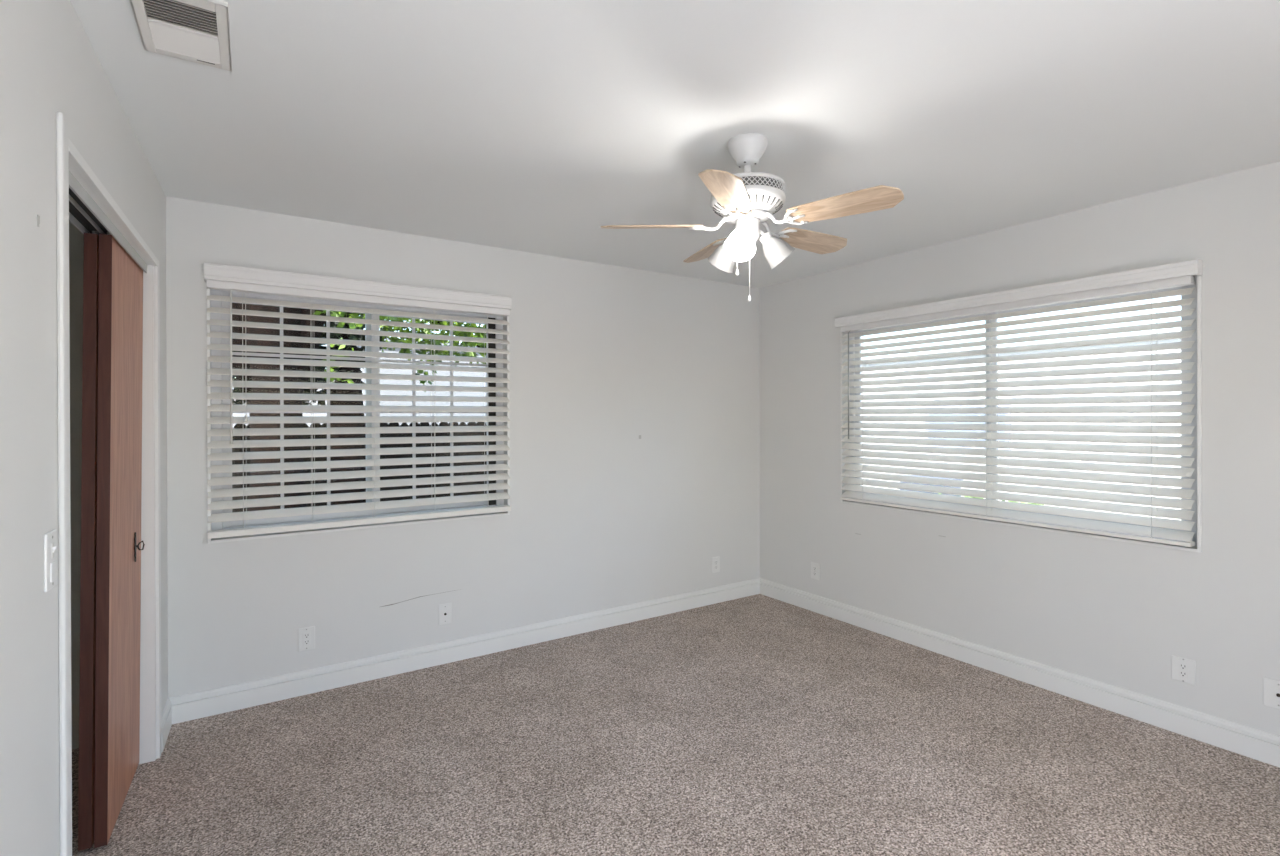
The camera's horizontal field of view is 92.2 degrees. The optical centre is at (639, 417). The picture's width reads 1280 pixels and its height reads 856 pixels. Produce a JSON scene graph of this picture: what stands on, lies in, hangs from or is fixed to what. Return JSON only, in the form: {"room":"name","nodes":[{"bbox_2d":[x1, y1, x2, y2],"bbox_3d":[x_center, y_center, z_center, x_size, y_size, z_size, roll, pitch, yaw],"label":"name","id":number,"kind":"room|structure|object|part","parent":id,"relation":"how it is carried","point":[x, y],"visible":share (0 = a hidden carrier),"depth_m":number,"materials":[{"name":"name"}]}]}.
{"room":"empty bedroom","nodes":[
{"label":"empty bedroom","id":0,"kind":"room"},
{"bbox_2d":[69,221,83,748],"bbox_3d":[-2.057,0.261,1.761,0.670,2.560,2.200,0,0,-31],"label":"wall","id":1,"kind":"structure","parent":0,"point":[76,238],"depth_m":2.64,"materials":[{"name":"grey paint"}]},
{"bbox_2d":[0,0,167,855],"bbox_3d":[-1.056,0.261,0.844,0.112,2.560,4.900,0,0,-31],"label":"wall","id":2,"kind":"structure","parent":0,"point":[49,64],"depth_m":1.28,"materials":[{"name":"paint"}]},
{"bbox_2d":[44,529,57,592],"bbox_3d":[-1.288,0.312,1.352,0.013,0.125,0.078,0,0,-31],"label":"light switch","id":3,"kind":"object","parent":2,"relation":"attached to","point":[50,538],"visible":1,"depth_m":1.34,"materials":[{"name":"white plastic"}]},
{"bbox_2d":[56,112,71,855],"bbox_3d":[-1.333,0.361,1.427,0.015,2.118,0.051,0,0,-34],"label":"trim","id":4,"kind":"structure","parent":2,"relation":"attached to","point":[62,135],"depth_m":1.41,"materials":[{"name":"paint"}]},
{"bbox_2d":[69,188,107,233],"bbox_3d":[-1.739,-0.626,1.960,0.081,0.004,1.277,0,0,-31],"label":"trim","id":5,"kind":"structure","parent":2,"relation":"attached to","point":[73,210],"depth_m":1.90,"materials":[{"name":"grey metal"}]},
{"bbox_2d":[78,231,99,850],"bbox_3d":[-1.946,0.390,2.252,0.055,2.035,0.560,0,0,-31],"label":"door","id":6,"kind":"structure","parent":2,"relation":"in","point":[86,795],"depth_m":2.01,"materials":[{"name":"brown wood"}]},
{"bbox_2d":[69,171,146,272],"bbox_3d":[-1.738,-0.610,1.961,0.090,0.035,1.277,0,0,-31],"label":"door track","id":7,"kind":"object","parent":2,"relation":"attached to","point":[75,186],"depth_m":1.90,"materials":[{"name":"silver metal"}]},
{"bbox_2d":[69,139,161,763],"bbox_3d":[-1.729,0.392,1.973,0.109,2.055,1.292,0,0,-31],"label":"trim","id":8,"kind":"structure","parent":2,"relation":"attached to","point":[147,749],"depth_m":2.53,"materials":[{"name":"white paint"}]},
{"bbox_2d":[94,232,144,847],"bbox_3d":[-1.899,0.389,2.271,0.071,2.035,0.565,0,0,-31],"label":"door","id":9,"kind":"structure","parent":2,"relation":"in","point":[120,308],"depth_m":2.13,"materials":[{"name":"brown wood"}]},
{"bbox_2d":[162,699,171,751],"bbox_3d":[-2.101,1.357,2.728,0.015,0.121,0.273,0,0,-31],"label":"baseboard","id":10,"kind":"structure","parent":2,"relation":"attached to","point":[167,712],"depth_m":2.73,"materials":[{"name":"white paint"}]},
{"bbox_2d":[166,196,759,698],"bbox_3d":[-0.924,0.252,3.769,4.721,2.560,0.141,0,0,-34],"label":"wall","id":11,"kind":"structure","parent":0,"point":[634,424],"depth_m":3.82,"materials":[{"name":"paint"}]},
{"bbox_2d":[298,626,314,651],"bbox_3d":[-1.710,1.134,3.160,0.078,0.118,0.009,0,0,-34],"label":"wall outlet","id":12,"kind":"object","parent":11,"relation":"attached to","point":[306,636],"visible":1,"depth_m":3.16,"materials":[{"name":"white plastic"}]},
{"bbox_2d":[303,632,310,645],"bbox_3d":[-1.708,1.134,3.158,0.035,0.068,0.003,0,0,-34],"label":"receptacle","id":13,"kind":"object","parent":12,"relation":"attached to","point":[306,635],"depth_m":3.16,"materials":[{"name":"white plastic"}]},
{"bbox_2d":[207,289,509,543],"bbox_3d":[-1.462,-0.029,3.397,1.509,1.249,0.134,0,0,-34],"label":"window","id":14,"kind":"structure","parent":11,"relation":"in","point":[210,303],"depth_m":3.33,"materials":[{"name":"white plastic"}]},
{"bbox_3d":[-1.753,-0.034,3.232,0.725,1.146,0.022,0,0,-34],"label":"sash","id":15,"kind":"part","parent":14,"relation":"part of","materials":[{"name":"white plastic"}]},
{"bbox_2d":[204,263,511,538],"bbox_3d":[-1.420,-0.079,3.322,1.510,1.292,0.084,0,0,-34],"label":"window blind","id":16,"kind":"object","parent":14,"relation":"attached to","point":[230,278],"visible":1,"depth_m":3.25,"materials":[{"name":"white plastic"}]},
{"bbox_3d":[-1.925,-0.020,2.999,0.014,1.169,0.059,0,0,-34],"label":"ladder cord","id":17,"kind":"part","parent":16,"relation":"part of","materials":[{"name":"white fabric"}]},
{"bbox_3d":[-1.898,-0.296,2.968,0.012,0.626,0.013,0,0,-34],"label":"lift cord","id":18,"kind":"part","parent":16,"relation":"part of","materials":[{"name":"white fabric"}]},
{"bbox_3d":[-1.678,-0.021,3.163,0.014,1.169,0.059,0,0,-34],"label":"ladder cord","id":19,"kind":"part","parent":16,"relation":"part of","materials":[{"name":"white fabric"}]},
{"bbox_3d":[-1.422,0.550,3.333,1.499,0.032,0.064,0,0,-34],"label":"rail","id":20,"kind":"part","parent":16,"relation":"part of","materials":[{"name":"white plastic"}]},
{"bbox_3d":[-1.433,-0.022,3.325,0.014,1.169,0.059,0,0,-34],"label":"ladder cord","id":21,"kind":"part","parent":16,"relation":"part of","materials":[{"name":"white fabric"}]},
{"bbox_3d":[-1.170,-0.023,3.500,0.014,1.169,0.059,0,0,-34],"label":"ladder cord","id":22,"kind":"part","parent":16,"relation":"part of","materials":[{"name":"white fabric"}]},
{"bbox_3d":[-0.911,-0.024,3.672,0.014,1.169,0.059,0,0,-34],"label":"ladder cord","id":23,"kind":"part","parent":16,"relation":"part of","materials":[{"name":"white fabric"}]},
{"bbox_3d":[-1.217,-0.037,3.624,0.733,1.146,0.022,0,0,-34],"label":"sash","id":24,"kind":"part","parent":14,"relation":"part of","materials":[{"name":"white plastic"}]},
{"bbox_2d":[439,603,451,624],"bbox_3d":[-1.119,1.130,3.546,0.074,0.118,0.018,0,0,-34],"label":"cable jack plate","id":25,"kind":"object","parent":11,"relation":"attached to","point":[445,610],"visible":1,"depth_m":3.55,"materials":[{"name":"white plastic"}]},
{"bbox_2d":[169,578,759,723],"bbox_3d":[-0.606,1.350,3.889,3.765,0.121,0.015,0,0,-34],"label":"baseboard","id":26,"kind":"structure","parent":11,"relation":"attached to","point":[192,706],"depth_m":3.49,"materials":[{"name":"white paint"}]},
{"bbox_2d":[712,556,719,572],"bbox_3d":[0.576,1.116,4.675,0.078,0.118,0.009,0,0,-34],"label":"wall outlet","id":27,"kind":"object","parent":11,"relation":"attached to","point":[715,560],"visible":1,"depth_m":4.67,"materials":[{"name":"white plastic"}]},
{"bbox_2d":[70,0,1279,287],"bbox_3d":[0.267,-1.151,1.983,5.600,0.250,5.350,0,0,-34],"label":"ceiling","id":28,"kind":"structure","parent":0,"point":[531,126],"depth_m":2.07,"materials":[{"name":"white paint"}]},
{"bbox_2d":[129,0,231,71],"bbox_3d":[-1.187,-1.015,1.604,0.202,0.012,0.336,0,0,-32],"label":"ceiling vent","id":29,"kind":"object","parent":28,"relation":"in","point":[197,31],"visible":1,"depth_m":1.61,"materials":[{"name":"white metal"}]},
{"bbox_2d":[600,133,903,301],"bbox_3d":[0.435,-0.730,2.323,1.012,0.595,1.054,0,0,-34],"label":"ceiling fan","id":30,"kind":"object","parent":28,"relation":"hanging from","point":[746,200],"visible":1,"depth_m":2.23,"materials":[{"name":"white metal"}]},
{"bbox_3d":[0.044,-0.714,2.305,0.383,0.038,0.131,0,0,1],"label":"blade","id":31,"kind":"part","parent":30,"relation":"part of","materials":[{"name":"brown wood"}]},
{"bbox_3d":[0.298,-0.716,2.640,0.131,0.038,0.383,0,0,-17],"label":"blade","id":32,"kind":"part","parent":30,"relation":"part of","materials":[{"name":"brown wood"}]},
{"bbox_3d":[0.326,-0.622,2.389,0.113,0.126,0.124,0,0,-34],"label":"lamp shade","id":33,"kind":"part","parent":30,"relation":"part of","materials":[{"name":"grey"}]},
{"bbox_3d":[0.283,-0.714,1.960,0.131,0.038,0.383,0,0,19],"label":"blade","id":34,"kind":"part","parent":30,"relation":"part of","materials":[{"name":"brown wood"}]},
{"bbox_3d":[0.361,-0.676,2.347,0.047,0.054,0.060,0,0,-34],"label":"lamp arm","id":35,"kind":"part","parent":30,"relation":"part of","materials":[{"name":"white metal"}]},
{"bbox_3d":[0.363,-0.634,2.196,0.074,0.084,0.064,0,0,-34],"label":"bulb","id":36,"kind":"part","parent":30,"relation":"part of","materials":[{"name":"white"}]},
{"bbox_3d":[0.378,-0.676,2.238,0.046,0.054,0.060,0,0,21],"label":"lamp arm","id":37,"kind":"part","parent":30,"relation":"part of","materials":[{"name":"white metal"}]},
{"bbox_3d":[0.408,-0.549,2.295,0.002,0.187,0.002,0,0,-34],"label":"pull chain","id":38,"kind":"part","parent":30,"relation":"part of","materials":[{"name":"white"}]},
{"bbox_3d":[0.467,-0.676,2.304,0.060,0.054,0.048,0,0,-34],"label":"lamp arm","id":39,"kind":"part","parent":30,"relation":"part of","materials":[{"name":"white metal"}]},
{"bbox_3d":[0.524,-0.622,2.311,0.122,0.126,0.111,0,0,-34],"label":"lamp shade","id":40,"kind":"part","parent":30,"relation":"part of","materials":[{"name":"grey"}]},
{"bbox_3d":[0.695,-0.716,2.501,0.383,0.038,0.131,0,0,-35],"label":"blade","id":41,"kind":"part","parent":30,"relation":"part of","materials":[{"name":"brown wood"}]},
{"bbox_3d":[0.686,-0.715,2.081,0.383,0.038,0.131,0,0,37],"label":"blade","id":42,"kind":"part","parent":30,"relation":"part of","materials":[{"name":"brown wood"}]},
{"bbox_2d":[72,594,1279,855],"bbox_3d":[0.210,1.475,1.679,5.150,0.120,4.900,0,0,-34],"label":"floor","id":43,"kind":"structure","parent":0,"point":[758,724],"depth_m":2.52,"materials":[{"name":"carpet"}]},
{"bbox_2d":[759,161,1279,735],"bbox_3d":[2.328,0.246,2.992,0.141,2.560,4.750,0,0,-34],"label":"wall","id":44,"kind":"structure","parent":0,"point":[1115,613],"depth_m":3.06,"materials":[{"name":"paint"}]},
{"bbox_2d":[811,562,819,579],"bbox_3d":[1.268,1.111,4.462,0.009,0.118,0.078,0,0,-34],"label":"wall outlet","id":45,"kind":"object","parent":44,"relation":"attached to","point":[815,567],"visible":1,"depth_m":4.45,"materials":[{"name":"white plastic"}]},
{"bbox_2d":[760,578,1279,767],"bbox_3d":[2.225,1.346,3.014,0.015,0.121,4.600,0,0,-34],"label":"baseboard","id":46,"kind":"structure","parent":44,"relation":"attached to","point":[1256,744],"depth_m":3.13,"materials":[{"name":"white paint"}]},
{"bbox_2d":[841,275,1201,552],"bbox_3d":[1.970,-0.032,3.509,0.134,1.236,1.902,0,0,-34],"label":"window","id":47,"kind":"structure","parent":44,"relation":"in","point":[1196,293],"depth_m":2.81,"materials":[{"name":"white plastic"}]},
{"bbox_3d":[1.755,-0.038,3.873,0.022,1.133,0.942,0,0,-34],"label":"sash","id":48,"kind":"part","parent":47,"relation":"part of","materials":[{"name":"white plastic"}]},
{"bbox_2d":[834,259,1202,546],"bbox_3d":[1.905,-0.059,3.467,0.096,1.246,1.910,0,0,-34],"label":"window blind","id":49,"kind":"object","parent":47,"relation":"attached to","point":[1178,274],"visible":1,"depth_m":3.23,"materials":[{"name":"white plastic"}]},
{"bbox_3d":[1.504,-0.011,4.101,0.058,1.139,0.014,0,0,-34],"label":"ladder cord","id":50,"kind":"part","parent":49,"relation":"part of","materials":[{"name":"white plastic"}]},
{"bbox_3d":[1.950,-0.010,3.430,0.058,1.139,0.014,0,0,-34],"label":"ladder cord","id":51,"kind":"part","parent":49,"relation":"part of","materials":[{"name":"white fabric"}]},
{"bbox_3d":[1.918,0.554,3.482,0.064,0.020,1.856,0,0,-34],"label":"rail","id":52,"kind":"part","parent":49,"relation":"part of","materials":[{"name":"white plastic"}]},
{"bbox_3d":[2.356,-0.009,2.817,0.058,1.139,0.014,0,0,-34],"label":"ladder cord","id":53,"kind":"part","parent":49,"relation":"part of","materials":[{"name":"white fabric"}]},
{"bbox_3d":[2.253,-0.038,3.177,0.022,1.133,0.919,0,0,-34],"label":"sash","id":54,"kind":"part","parent":47,"relation":"part of","materials":[{"name":"white plastic"}]},
{"bbox_2d":[1171,655,1195,684],"bbox_3d":[2.412,1.121,2.736,0.009,0.108,0.084,0,0,-34],"label":"wall outlet","id":55,"kind":"object","parent":44,"relation":"attached to","point":[1182,669],"visible":1,"depth_m":2.73,"materials":[{"name":"white plastic"}]},
{"bbox_2d":[1178,661,1187,678],"bbox_3d":[2.410,1.121,2.734,0.003,0.068,0.035,0,0,-34],"label":"receptacle","id":56,"kind":"object","parent":55,"relation":"attached to","point":[1182,665],"depth_m":2.73,"materials":[{"name":"white plastic"}]},
{"bbox_2d":[1263,677,1279,708],"bbox_3d":[2.574,1.119,2.484,0.018,0.115,0.092,0,0,-34],"label":"cable jack plate","id":57,"kind":"object","parent":44,"relation":"attached to","point":[1271,687],"visible":1,"depth_m":2.50,"materials":[{"name":"white plastic"}]},
{"label":"outside","id":58,"kind":"structure","parent":0,"visible":0},
{"bbox_3d":[-12.662,1.821,14.261,15.600,0.180,29.400,0,0,-34],"label":"ground","id":59,"kind":"structure","parent":58,"visible":0},
{"bbox_2d":[232,387,326,427],"bbox_3d":[-8.421,0.586,9.033,6.900,2.300,0.200,0,0,-34],"label":"wall","id":60,"kind":"structure","parent":59,"relation":"on","point":[312,403],"depth_m":10.69,"materials":[{"name":"grey paint"}]},
{"bbox_2d":[232,312,383,504],"bbox_3d":[-3.910,-0.260,6.513,2.257,3.986,0.858,0,0,-34],"label":"tree","id":61,"kind":"object","parent":59,"relation":"on","point":[332,324],"visible":0.03,"depth_m":6.68,"materials":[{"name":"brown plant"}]},
{"bbox_2d":[232,303,402,510],"bbox_3d":[-3.270,-0.620,5.595,3.156,4.719,1.850,0,0,-34],"label":"tree","id":62,"kind":"object","parent":59,"relation":"on","point":[249,330],"visible":0.02,"depth_m":5.20,"materials":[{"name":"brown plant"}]},
{"bbox_2d":[232,422,486,511],"bbox_3d":[-4.364,0.873,6.966,9.374,1.717,0.070,0,0,-34],"label":"fence","id":63,"kind":"object","parent":59,"relation":"on","point":[404,424],"visible":0.07,"depth_m":7.85,"materials":[{"name":"wood"}]},
{"bbox_2d":[359,316,485,391],"bbox_3d":[-2.929,-0.722,8.699,4.038,4.889,1.943,0,0,-34],"label":"tree","id":64,"kind":"object","parent":59,"relation":"on","point":[423,321],"visible":0.05,"depth_m":8.28,"materials":[{"name":"green plant"}]},
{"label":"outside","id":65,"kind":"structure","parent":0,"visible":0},
{"bbox_2d":[862,485,1180,519],"bbox_3d":[7.623,1.747,18.955,25.400,0.200,44.000,0,0,-34],"label":"ground","id":66,"kind":"structure","parent":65,"point":[862,485],"depth_m":11.08,"materials":[{"name":"concrete"}]},
{"bbox_2d":[357,338,486,425],"bbox_3d":[-2.393,0.194,13.150,7.100,3.030,3.100,0,0,-34],"label":"building","id":67,"kind":"structure","parent":66,"relation":"on","point":[382,371],"depth_m":10.54,"materials":[{"name":"grey paint"}]},
{"bbox_2d":[900,475,962,495],"bbox_3d":[5.790,1.426,12.309,0.660,0.490,1.010,0,0,-34],"label":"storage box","id":68,"kind":"object","parent":66,"relation":"on","point":[907,475],"visible":0.05,"depth_m":12.05,"materials":[{"name":"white plastic"}]},
{"bbox_3d":[5.789,1.216,12.308,0.660,0.070,1.010,0,0,-34],"label":"box lid","id":69,"kind":"part","parent":68,"relation":"part of","materials":[{"name":"plastic"}]},
{"bbox_2d":[939,493,1057,506],"bbox_3d":[6.000,1.543,10.541,0.842,0.453,2.225,0,0,-34],"label":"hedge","id":70,"kind":"object","parent":66,"relation":"on","point":[939,493],"visible":0.02,"depth_m":10.30,"materials":[{"name":"green plant"}]},
{"bbox_2d":[862,329,1180,509],"bbox_3d":[10.268,0.096,13.508,6.120,3.120,22.120,0,0,-34],"label":"neighbor house","id":71,"kind":"structure","parent":66,"relation":"on","point":[1176,330],"depth_m":11.84,"materials":[{"name":"grey paint"}]},
{"bbox_3d":[6.894,0.191,13.069,0.010,0.810,1.640,0,0,-34],"label":"house pane","id":72,"kind":"part","parent":71,"relation":"part of","materials":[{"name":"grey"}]}
]}

